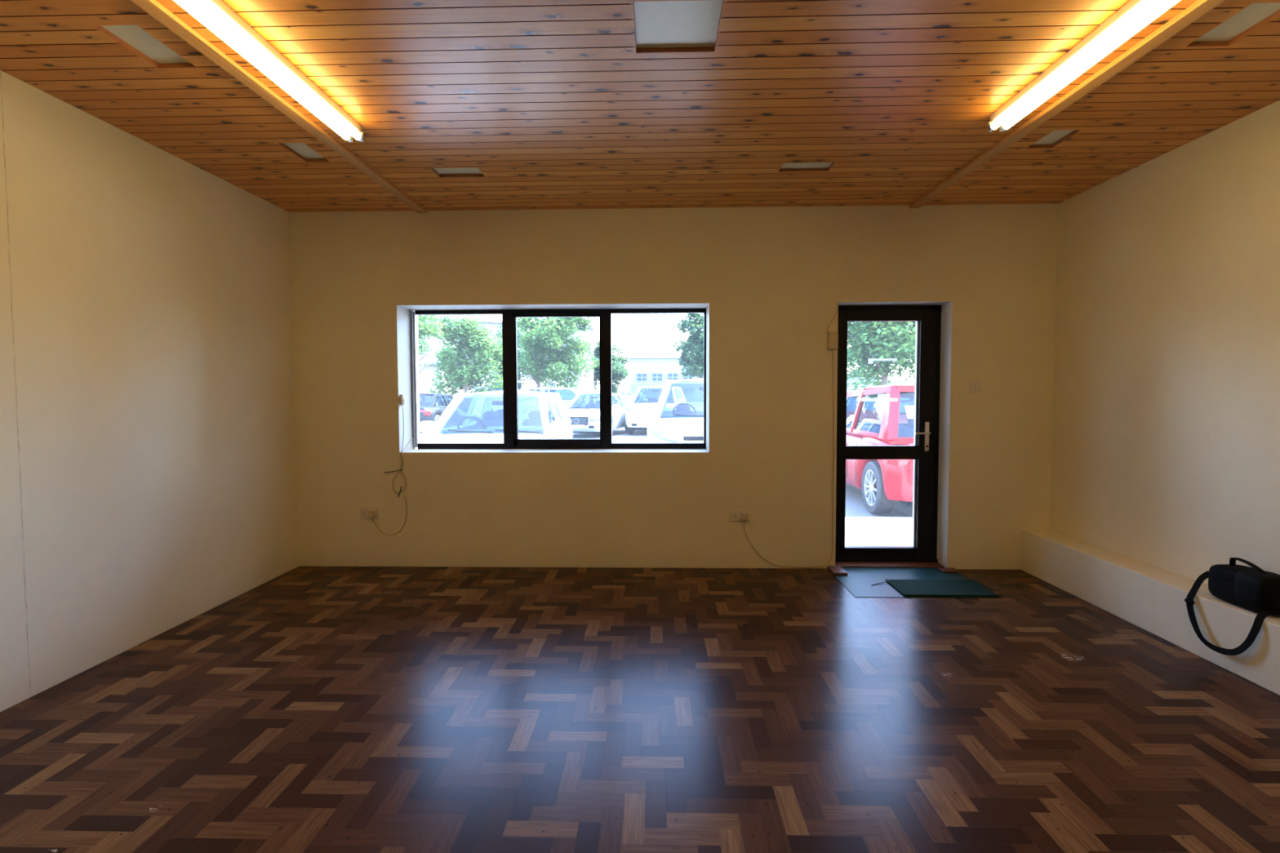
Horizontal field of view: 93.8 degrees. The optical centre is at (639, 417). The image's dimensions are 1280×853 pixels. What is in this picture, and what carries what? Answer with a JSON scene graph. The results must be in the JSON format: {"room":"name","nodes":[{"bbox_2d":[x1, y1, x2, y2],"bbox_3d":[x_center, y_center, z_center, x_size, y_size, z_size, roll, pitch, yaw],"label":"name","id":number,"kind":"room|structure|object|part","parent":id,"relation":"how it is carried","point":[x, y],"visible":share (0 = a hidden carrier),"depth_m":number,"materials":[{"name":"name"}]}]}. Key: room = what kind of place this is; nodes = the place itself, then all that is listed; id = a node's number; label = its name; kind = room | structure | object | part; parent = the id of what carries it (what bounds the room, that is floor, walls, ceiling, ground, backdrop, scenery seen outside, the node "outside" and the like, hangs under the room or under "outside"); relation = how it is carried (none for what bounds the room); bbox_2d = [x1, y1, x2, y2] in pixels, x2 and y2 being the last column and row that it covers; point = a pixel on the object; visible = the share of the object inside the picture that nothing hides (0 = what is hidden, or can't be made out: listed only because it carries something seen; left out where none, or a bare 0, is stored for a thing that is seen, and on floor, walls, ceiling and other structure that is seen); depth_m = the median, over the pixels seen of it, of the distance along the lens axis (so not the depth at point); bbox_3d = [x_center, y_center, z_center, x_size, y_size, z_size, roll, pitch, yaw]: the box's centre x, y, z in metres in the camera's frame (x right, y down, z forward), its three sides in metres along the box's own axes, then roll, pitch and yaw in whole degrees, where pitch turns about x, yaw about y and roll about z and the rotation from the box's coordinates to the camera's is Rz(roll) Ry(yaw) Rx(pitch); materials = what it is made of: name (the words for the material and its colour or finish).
{"room":"empty commercial room","nodes":[
{"label":"empty commercial room","id":0,"kind":"room"},
{"bbox_2d":[0,70,298,711],"bbox_3d":[-2.938,-0.131,1.399,0.250,3.158,6.652,0,2,1],"label":"wall","id":1,"kind":"structure","parent":0,"point":[148,485],"depth_m":3.21,"materials":[{"name":"beige paint"}]},
{"bbox_2d":[0,566,1279,852],"bbox_3d":[0.135,1.374,1.559,5.880,0.120,7.002,0,2,1],"label":"floor","id":2,"kind":"structure","parent":0,"point":[310,709],"depth_m":2.44,"materials":[{"name":"brown wood"}]},
{"bbox_2d":[826,567,1001,598],"bbox_3d":[1.934,1.186,4.342,0.965,0.003,0.682,0,2,1],"label":"mat","id":3,"kind":"object","parent":2,"relation":"on","point":[858,580],"visible":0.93,"depth_m":4.41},
{"bbox_2d":[826,564,847,575],"bbox_3d":[1.509,1.165,4.602,0.102,0.018,0.230,0,2,1],"label":"wood block","id":4,"kind":"object","parent":3,"relation":"on","point":[836,570],"visible":0.85,"depth_m":4.55,"materials":[{"name":"brown wood"}]},
{"bbox_2d":[884,579,999,596],"bbox_3d":[2.092,1.185,4.180,0.630,0.011,0.335,0,2,1],"label":"door mat","id":5,"kind":"object","parent":3,"relation":"on","point":[907,588],"visible":1,"depth_m":4.15,"materials":[{"name":"grey fabric"}]},
{"bbox_2d":[937,568,959,573],"bbox_3d":[2.360,1.165,4.582,0.125,0.014,0.085,0,2,1],"label":"wood block","id":6,"kind":"object","parent":3,"relation":"on","point":[942,570],"visible":1,"depth_m":4.56,"materials":[{"name":"brown wood"}]},
{"bbox_2d":[1020,529,1279,695],"bbox_3d":[2.960,1.159,1.301,0.216,0.312,6.650,0,2,1],"label":"ledge","id":7,"kind":"object","parent":2,"relation":"on","point":[1151,598],"visible":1,"depth_m":3.39,"materials":[{"name":"beige paint"}]},
{"bbox_2d":[1184,557,1279,655],"bbox_3d":[2.978,0.935,2.964,0.237,0.459,0.385,0,2,1],"label":"shoulder bag","id":8,"kind":"object","parent":7,"relation":"on","point":[1253,588],"visible":1,"depth_m":2.91,"materials":[{"name":"black fabric"}]},
{"bbox_3d":[2.994,0.731,2.943,0.026,0.050,0.175,0,2,1],"label":"carry handle","id":9,"kind":"part","parent":8,"relation":"part of","materials":[{"name":"black fabric"}]},
{"bbox_2d":[0,0,1279,212],"bbox_3d":[0.124,-1.567,1.332,6.280,0.200,7.202,0,2,1],"label":"ceiling","id":10,"kind":"structure","parent":0,"point":[556,105],"depth_m":2.85,"materials":[{"name":"brown wood"}]},
{"bbox_2d":[93,24,199,67],"bbox_3d":[-2.005,-1.525,2.439,0.194,0.032,0.324,0,2,1],"label":"ceiling panel","id":11,"kind":"object","parent":10,"relation":"attached to","point":[134,37],"visible":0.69,"depth_m":2.46,"materials":[{"name":"white plastic"}]},
{"bbox_2d":[173,0,364,142],"bbox_3d":[-1.534,-1.445,1.965,0.100,0.087,2.400,0,2,1],"label":"fluorescent light","id":12,"kind":"object","parent":10,"relation":"attached to","point":[219,11],"visible":1,"depth_m":2.43,"materials":[{"name":"white"}]},
{"bbox_2d":[130,0,426,213],"bbox_3d":[-1.794,-1.450,1.312,0.068,0.020,6.649,0,2,2],"label":"ceiling beam","id":13,"kind":"structure","parent":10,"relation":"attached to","point":[155,9],"depth_m":2.72,"materials":[{"name":"brown wood"}]},
{"bbox_2d":[278,142,328,161],"bbox_3d":[-1.964,-1.571,3.510,0.169,0.032,0.299,0,2,1],"label":"ceiling panel","id":14,"kind":"object","parent":10,"relation":"attached to","point":[303,151],"visible":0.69,"depth_m":3.54,"materials":[{"name":"white plastic"}]},
{"bbox_3d":[-1.964,-1.581,3.510,0.165,0.012,0.295,0,2,1],"label":"panel","id":15,"kind":"part","parent":14,"relation":"part of","materials":[{"name":"white plastic"}]},
{"bbox_2d":[431,166,484,177],"bbox_3d":[-1.163,-1.587,3.832,0.324,0.032,0.184,0,2,1],"label":"ceiling panel","id":16,"kind":"object","parent":10,"relation":"attached to","point":[461,171],"visible":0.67,"depth_m":3.88,"materials":[{"name":"white plastic"}]},
{"bbox_3d":[-1.163,-1.597,3.831,0.320,0.012,0.180,0,2,1],"label":"panel","id":17,"kind":"part","parent":16,"relation":"part of","materials":[{"name":"white plastic"}]},
{"bbox_2d":[630,0,726,53],"bbox_3d":[0.142,-1.526,2.319,0.349,0.032,0.352,0,2,1],"label":"ceiling panel","id":18,"kind":"object","parent":10,"relation":"attached to","point":[693,25],"visible":0.79,"depth_m":2.33,"materials":[{"name":"white plastic"}]},
{"bbox_2d":[778,161,836,172],"bbox_3d":[1.043,-1.591,3.759,0.339,0.032,0.174,0,2,1],"label":"ceiling panel","id":19,"kind":"object","parent":10,"relation":"attached to","point":[816,166],"visible":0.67,"depth_m":3.81,"materials":[{"name":"white plastic"}]},
{"bbox_3d":[1.043,-1.601,3.758,0.335,0.012,0.170,0,2,1],"label":"panel","id":20,"kind":"part","parent":19,"relation":"part of","materials":[{"name":"white plastic"}]},
{"bbox_2d":[1026,129,1080,148],"bbox_3d":[2.313,-1.578,3.356,0.169,0.032,0.264,0,2,1],"label":"ceiling panel","id":21,"kind":"object","parent":10,"relation":"attached to","point":[1053,138],"visible":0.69,"depth_m":3.39,"materials":[{"name":"white plastic"}]},
{"bbox_3d":[2.313,-1.587,3.356,0.165,0.012,0.260,0,2,1],"label":"panel","id":22,"kind":"part","parent":21,"relation":"part of","materials":[{"name":"white plastic"}]},
{"bbox_2d":[909,0,1225,208],"bbox_3d":[2.037,-1.456,1.212,0.068,0.024,6.650,0,2,1],"label":"ceiling beam","id":23,"kind":"structure","parent":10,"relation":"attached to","point":[1199,8],"depth_m":2.73,"materials":[{"name":"brown wood"}]},
{"bbox_2d":[987,0,1180,132],"bbox_3d":[1.792,-1.451,1.863,0.100,0.087,2.400,0,2,1],"label":"fluorescent light","id":24,"kind":"object","parent":10,"relation":"attached to","point":[1134,15],"visible":1,"depth_m":2.42,"materials":[{"name":"white glass"}]},
{"bbox_2d":[1186,2,1279,46],"bbox_3d":[2.318,-1.533,2.314,0.194,0.032,0.299,0,2,1],"label":"ceiling panel","id":25,"kind":"object","parent":10,"relation":"attached to","point":[1253,16],"visible":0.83,"depth_m":2.34,"materials":[{"name":"white plastic"}]},
{"bbox_2d":[288,203,1057,569],"bbox_3d":[0.217,-0.288,4.815,6.480,3.158,0.350,0,2,1],"label":"wall","id":26,"kind":"structure","parent":0,"point":[770,282],"depth_m":4.64,"materials":[{"name":"beige paint"}]},
{"bbox_2d":[359,507,377,519],"bbox_3d":[-2.147,0.755,4.740,0.146,0.086,0.013,0,2,1],"label":"double socket","id":27,"kind":"object","parent":26,"relation":"attached to","point":[363,512],"visible":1,"depth_m":4.74,"materials":[{"name":"white plastic"}]},
{"bbox_2d":[368,511,376,519],"bbox_3d":[-2.109,0.765,4.716,0.048,0.062,0.036,0,2,1],"label":"plug","id":28,"kind":"object","parent":27,"relation":"attached to","point":[371,514],"visible":1,"depth_m":4.70,"materials":[{"name":"beige plastic"}]},
{"bbox_2d":[372,495,407,535],"bbox_3d":[-1.976,0.773,4.726,0.271,0.318,0.031,0,2,1],"label":"cable","id":29,"kind":"object","parent":26,"relation":"attached to","point":[403,495],"visible":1,"depth_m":4.74,"materials":[{"name":"plastic"}]},
{"bbox_2d":[391,470,406,493],"bbox_3d":[-1.897,0.504,4.720,0.114,0.187,0.008,0,2,1],"label":"cable","id":30,"kind":"object","parent":26,"relation":"attached to","point":[401,470],"visible":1,"depth_m":4.72,"materials":[{"name":"plastic"}]},
{"bbox_2d":[398,394,405,405],"bbox_3d":[-1.879,-0.144,4.741,0.032,0.090,0.090,0,2,1],"label":"sensor","id":31,"kind":"object","parent":26,"relation":"attached to","point":[402,398],"visible":1,"depth_m":4.72,"materials":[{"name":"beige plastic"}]},
{"bbox_2d":[400,404,404,471],"bbox_3d":[-1.881,0.158,4.730,0.014,0.522,0.055,0,2,6],"label":"cable","id":32,"kind":"object","parent":31,"relation":"hanging from","point":[402,405],"visible":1,"depth_m":4.74,"materials":[{"name":"white plastic"}]},
{"bbox_2d":[400,438,413,469],"bbox_3d":[-1.869,0.291,4.813,0.022,0.238,0.212,0,2,1],"label":"cable","id":33,"kind":"object","parent":26,"relation":"attached to","point":[411,438],"visible":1,"depth_m":4.73,"materials":[{"name":"white plastic"}]},
{"bbox_2d":[401,308,708,453],"bbox_3d":[-0.677,-0.310,4.830,2.432,1.158,0.331,0,2,1],"label":"window","id":34,"kind":"structure","parent":26,"relation":"in","point":[512,444],"depth_m":4.93,"materials":[{"name":"metal"}]},
{"bbox_3d":[-0.675,0.266,4.827,2.432,0.006,0.276,0,2,1],"label":"sill","id":35,"kind":"part","parent":34,"relation":"part of","materials":[{"name":"white paint"}]},
{"bbox_3d":[-0.682,-0.321,4.947,0.728,1.093,0.046,0,2,1],"label":"sash","id":36,"kind":"part","parent":34,"relation":"part of","materials":[{"name":"black metal"}]},
{"bbox_2d":[729,510,748,521],"bbox_3d":[0.775,0.763,4.664,0.146,0.086,0.013,0,2,1],"label":"double socket","id":37,"kind":"object","parent":26,"relation":"attached to","point":[735,515],"visible":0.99,"depth_m":4.66,"materials":[{"name":"white plastic"}]},
{"bbox_2d":[741,513,748,521],"bbox_3d":[0.813,0.773,4.640,0.048,0.062,0.036,0,2,1],"label":"plug","id":38,"kind":"object","parent":37,"relation":"attached to","point":[744,517],"visible":1,"depth_m":4.62,"materials":[{"name":"beige plastic"}]},
{"bbox_2d":[743,350,833,567],"bbox_3d":[1.153,0.323,4.625,0.692,1.690,0.031,0,2,1],"label":"cable","id":39,"kind":"object","parent":26,"relation":"attached to","point":[833,350],"visible":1,"depth_m":4.63,"materials":[{"name":"white plastic"}]},
{"bbox_2d":[826,301,838,333],"bbox_3d":[1.474,-0.771,4.580,0.084,0.244,0.005,0,2,1],"label":"cable","id":40,"kind":"object","parent":26,"relation":"attached to","point":[837,301],"visible":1,"depth_m":4.58,"materials":[{"name":"beige plastic"}]},
{"bbox_2d":[827,331,838,350],"bbox_3d":[1.476,-0.591,4.577,0.072,0.136,0.034,0,2,1],"label":"junction box","id":41,"kind":"object","parent":26,"relation":"attached to","point":[833,336],"visible":1,"depth_m":4.56,"materials":[{"name":"beige plastic"}]},
{"bbox_2d":[835,305,944,568],"bbox_3d":[1.951,0.140,4.745,0.856,2.057,0.203,0,2,1],"label":"door","id":42,"kind":"structure","parent":26,"relation":"in","point":[924,452],"depth_m":4.77,"materials":[{"name":"metal"}]},
{"bbox_3d":[2.225,0.120,4.721,0.122,0.019,0.052,0,2,1],"label":"lever","id":43,"kind":"part","parent":42,"relation":"part of","materials":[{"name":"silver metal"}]},
{"bbox_3d":[2.276,0.147,4.751,0.034,0.233,0.013,0,2,1],"label":"handle","id":44,"kind":"part","parent":42,"relation":"part of","materials":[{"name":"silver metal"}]},
{"bbox_2d":[1049,100,1279,585],"bbox_3d":[3.190,-0.142,1.238,0.250,3.158,6.652,0,2,1],"label":"wall","id":45,"kind":"structure","parent":0,"point":[1166,445],"depth_m":3.48,"materials":[{"name":"beige paint"}]},
{"label":"outside","id":46,"kind":"structure","parent":0,"visible":0},
{"bbox_2d":[420,402,912,516],"bbox_3d":[3.477,-4.136,133.275,320.000,0.300,253.250,0,2,1],"label":"ground","id":47,"kind":"structure","parent":46,"point":[855,505],"depth_m":8.70,"materials":[{"name":"grey asphalt"}]},
{"bbox_2d":[417,315,444,378],"bbox_3d":[-7.680,-2.018,20.262,2.370,5.294,2.343,0,2,1],"label":"tree","id":48,"kind":"object","parent":47,"relation":"on","point":[424,330],"visible":0.23,"depth_m":19.95,"materials":[{"name":"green plant"}]},
{"bbox_2d":[419,392,453,422],"bbox_3d":[-8.420,-0.278,24.237,1.998,1.475,4.738,0,2,4],"label":"parked car","id":49,"kind":"object","parent":47,"relation":"on","point":[432,405],"visible":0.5,"depth_m":22.82,"materials":[{"name":"black paint"}]},
{"bbox_2d":[419,409,431,415],"bbox_3d":[-7.933,-0.196,22.009,0.376,0.200,0.275,0,2,4],"label":"tail light","id":50,"kind":"object","parent":49,"relation":"attached to","point":[422,412],"depth_m":21.88,"materials":[{"name":"red plastic"}]},
{"bbox_2d":[418,362,471,395],"bbox_3d":[-11.211,-1.490,34.246,2.000,3.050,5.450,0,2,1],"label":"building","id":51,"kind":"structure","parent":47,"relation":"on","point":[424,381],"depth_m":31.75,"materials":[{"name":"white"}]},
{"bbox_2d":[424,315,502,397],"bbox_3d":[-8.283,-2.423,29.294,4.502,5.330,3.923,0,2,1],"label":"tree","id":52,"kind":"object","parent":47,"relation":"on","point":[465,374],"visible":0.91,"depth_m":28.49,"materials":[{"name":"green plant"}]},
{"bbox_2d":[471,386,487,392],"bbox_3d":[-11.182,-1.261,41.104,4.100,1.800,0.090,0,2,1],"label":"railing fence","id":53,"kind":"object","parent":47,"relation":"on","point":[478,388],"visible":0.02,"depth_m":41.04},
{"bbox_2d":[419,390,573,443],"bbox_3d":[-1.977,0.345,8.896,1.963,1.515,4.132,0,2,-2],"label":"parked car","id":54,"kind":"object","parent":47,"relation":"on","point":[469,417],"visible":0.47,"depth_m":7.98,"materials":[{"name":"white paint"}]},
{"bbox_2d":[417,316,596,393],"bbox_3d":[-16.907,-5.020,59.253,21.867,7.980,12.450,-2,3,-32],"label":"warehouse","id":55,"kind":"structure","parent":47,"relation":"on","point":[586,386],"depth_m":56.36,"materials":[{"name":"white"}]},
{"bbox_2d":[486,324,539,384],"bbox_3d":[-9.516,-3.616,44.087,5.581,6.442,5.021,0,2,1],"label":"tree","id":56,"kind":"object","parent":47,"relation":"on","point":[499,335],"visible":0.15,"depth_m":43.28,"materials":[{"name":"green plant"}]},
{"bbox_2d":[484,381,548,391],"bbox_3d":[-8.334,-1.288,38.811,4.749,2.235,2.270,0,2,1],"label":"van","id":57,"kind":"object","parent":47,"relation":"on","point":[526,384],"visible":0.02,"depth_m":37.93,"materials":[{"name":"white paint"}]},
{"bbox_2d":[523,387,580,404],"bbox_3d":[-3.666,-0.580,28.106,4.432,1.715,2.065,0,2,1],"label":"parked car","id":58,"kind":"object","parent":47,"relation":"on","point":[567,395],"visible":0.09,"depth_m":27.43,"materials":[{"name":"grey paint"}]},
{"bbox_2d":[516,316,597,389],"bbox_3d":[-4.933,-3.354,33.752,5.216,6.783,5.106,0,2,1],"label":"tree","id":59,"kind":"object","parent":47,"relation":"on","point":[545,338],"visible":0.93,"depth_m":33.21,"materials":[{"name":"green plant"}]},
{"bbox_2d":[564,392,630,433],"bbox_3d":[-1.495,-0.174,21.348,1.998,1.475,4.750,0,3,13],"label":"parked car","id":60,"kind":"object","parent":47,"relation":"on","point":[584,411],"visible":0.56,"depth_m":20.25,"materials":[{"name":"silver metal"}]},
{"bbox_3d":[-2.018,0.273,19.084,0.520,0.100,0.034,0,3,13],"label":"number plate","id":61,"kind":"part","parent":60,"relation":"part of","materials":[{"name":"white plastic"}]},
{"bbox_2d":[568,416,588,425],"bbox_3d":[-2.013,0.093,19.103,0.760,0.270,0.100,0,3,13],"label":"grille","id":62,"kind":"object","parent":60,"relation":"attached to","point":[575,420],"depth_m":19.03,"materials":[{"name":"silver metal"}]},
{"bbox_2d":[612,404,618,408],"bbox_3d":[-0.843,-0.388,20.270,0.246,0.179,0.119,0,3,13],"label":"mirror","id":63,"kind":"object","parent":60,"relation":"attached to","point":[615,406],"depth_m":20.23,"materials":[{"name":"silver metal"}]},
{"bbox_2d":[593,341,631,393],"bbox_3d":[-4.112,-5.074,67.615,6.342,7.292,5.537,1,3,18],"label":"tree","id":64,"kind":"object","parent":47,"relation":"on","point":[619,373],"visible":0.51,"depth_m":67.04,"materials":[{"name":"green plant"}]},
{"bbox_2d":[617,391,633,399],"bbox_3d":[-2.262,-2.814,82.040,1.963,1.515,4.132,1,3,19],"label":"parked car","id":65,"kind":"object","parent":47,"relation":"on","point":[627,394],"visible":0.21,"depth_m":81.66,"materials":[{"name":"silver metal"}]},
{"bbox_2d":[625,386,663,434],"bbox_3d":[0.681,-0.342,22.291,2.065,1.715,4.438,0,3,10],"label":"parked car","id":66,"kind":"object","parent":47,"relation":"on","point":[643,397],"visible":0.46,"depth_m":20.79,"materials":[{"name":"white paint"}]},
{"bbox_2d":[626,398,631,402],"bbox_3d":[-0.376,-0.614,21.521,0.250,0.179,0.119,0,3,10],"label":"mirror","id":67,"kind":"object","parent":66,"relation":"attached to","point":[628,400],"depth_m":21.48,"materials":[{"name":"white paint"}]},
{"bbox_3d":[0.298,0.220,20.151,0.520,0.100,0.034,0,3,10],"label":"number plate","id":68,"kind":"part","parent":66,"relation":"part of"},
{"bbox_2d":[628,357,703,395],"bbox_3d":[5.068,-6.024,96.706,13.300,6.620,14.450,0,2,1],"label":"office building","id":69,"kind":"structure","parent":47,"relation":"on","point":[645,371],"depth_m":89.73,"materials":[{"name":"white concrete"}]},
{"bbox_3d":[0.260,-6.100,89.764,1.450,1.100,0.020,0,2,1],"label":"pane","id":70,"kind":"part","parent":69,"relation":"part of","materials":[{"name":"blue glass"}]},
{"bbox_3d":[2.579,-6.105,89.703,1.450,1.100,0.020,0,2,1],"label":"pane","id":71,"kind":"part","parent":69,"relation":"part of","materials":[{"name":"blue glass"}]},
{"bbox_3d":[4.898,-6.109,89.643,1.450,1.100,0.020,0,2,1],"label":"pane","id":72,"kind":"part","parent":69,"relation":"part of","materials":[{"name":"blue glass"}]},
{"bbox_3d":[7.217,-6.114,89.582,1.450,1.100,0.020,0,2,1],"label":"pane","id":73,"kind":"part","parent":69,"relation":"part of","materials":[{"name":"blue glass"}]},
{"bbox_2d":[640,378,703,443],"bbox_3d":[1.095,0.183,10.110,2.065,1.715,4.432,0,2,3],"label":"parked car","id":74,"kind":"object","parent":47,"relation":"on","point":[677,416],"visible":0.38,"depth_m":9.01,"materials":[{"name":"white paint"}]},
{"bbox_2d":[640,406,654,417],"bbox_3d":[0.136,-0.084,9.217,0.250,0.179,0.119,0,2,3],"label":"mirror","id":75,"kind":"object","parent":74,"relation":"attached to","point":[646,411],"depth_m":9.18,"materials":[{"name":"white paint"}]},
{"bbox_2d":[683,435,703,440],"bbox_3d":[0.974,0.546,7.955,1.000,0.616,0.060,0,2,3],"label":"grille","id":76,"kind":"object","parent":74,"relation":"attached to","point":[685,437],"depth_m":7.93,"materials":[{"name":"black plastic"}]},
{"bbox_2d":[671,313,703,378],"bbox_3d":[3.094,-2.487,27.909,3.294,5.507,3.551,0,2,1],"label":"tree","id":77,"kind":"object","parent":47,"relation":"on","point":[691,353],"visible":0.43,"depth_m":27.23,"materials":[{"name":"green plant"}]},
{"bbox_2d":[846,373,875,391],"bbox_3d":[9.815,-1.215,33.566,3.657,2.430,6.450,-1,3,-16],"label":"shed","id":78,"kind":"object","parent":47,"relation":"on","point":[850,388],"visible":0.08,"depth_m":30.79,"materials":[{"name":"white"}]},
{"bbox_2d":[845,382,915,514],"bbox_3d":[3.654,0.307,8.481,2.091,1.591,4.132,0,2,1],"label":"parked car","id":79,"kind":"object","parent":47,"relation":"on","point":[882,415],"visible":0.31,"depth_m":7.03,"materials":[{"name":"red paint"}]},
{"bbox_2d":[887,459,910,466],"bbox_3d":[2.971,0.416,6.612,0.364,0.200,0.275,0,2,1],"label":"tail light","id":80,"kind":"object","parent":79,"relation":"attached to","point":[890,462],"depth_m":6.51,"materials":[{"name":"red plastic"}]},
{"bbox_3d":[3.098,-0.065,6.778,0.170,0.146,0.090,0,2,1],"label":"learner plate","id":81,"kind":"part","parent":79,"relation":"part of","materials":[{"name":"white plastic"}]},
{"bbox_2d":[846,321,915,390],"bbox_3d":[8.168,-2.639,18.959,4.864,6.552,5.242,-1,3,-28],"label":"tree","id":82,"kind":"object","parent":47,"relation":"on","point":[874,347],"visible":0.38,"depth_m":18.43,"materials":[{"name":"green plant"}]},
{"bbox_2d":[875,381,915,386],"bbox_3d":[19.860,-1.019,32.731,14.000,2.050,0.500,0,2,1],"label":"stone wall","id":83,"kind":"structure","parent":47,"relation":"on","point":[891,382],"depth_m":32.59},
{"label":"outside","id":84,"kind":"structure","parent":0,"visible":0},
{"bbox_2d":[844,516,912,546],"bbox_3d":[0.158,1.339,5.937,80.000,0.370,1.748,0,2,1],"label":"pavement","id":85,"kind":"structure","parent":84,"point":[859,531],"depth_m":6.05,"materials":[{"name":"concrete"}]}
]}

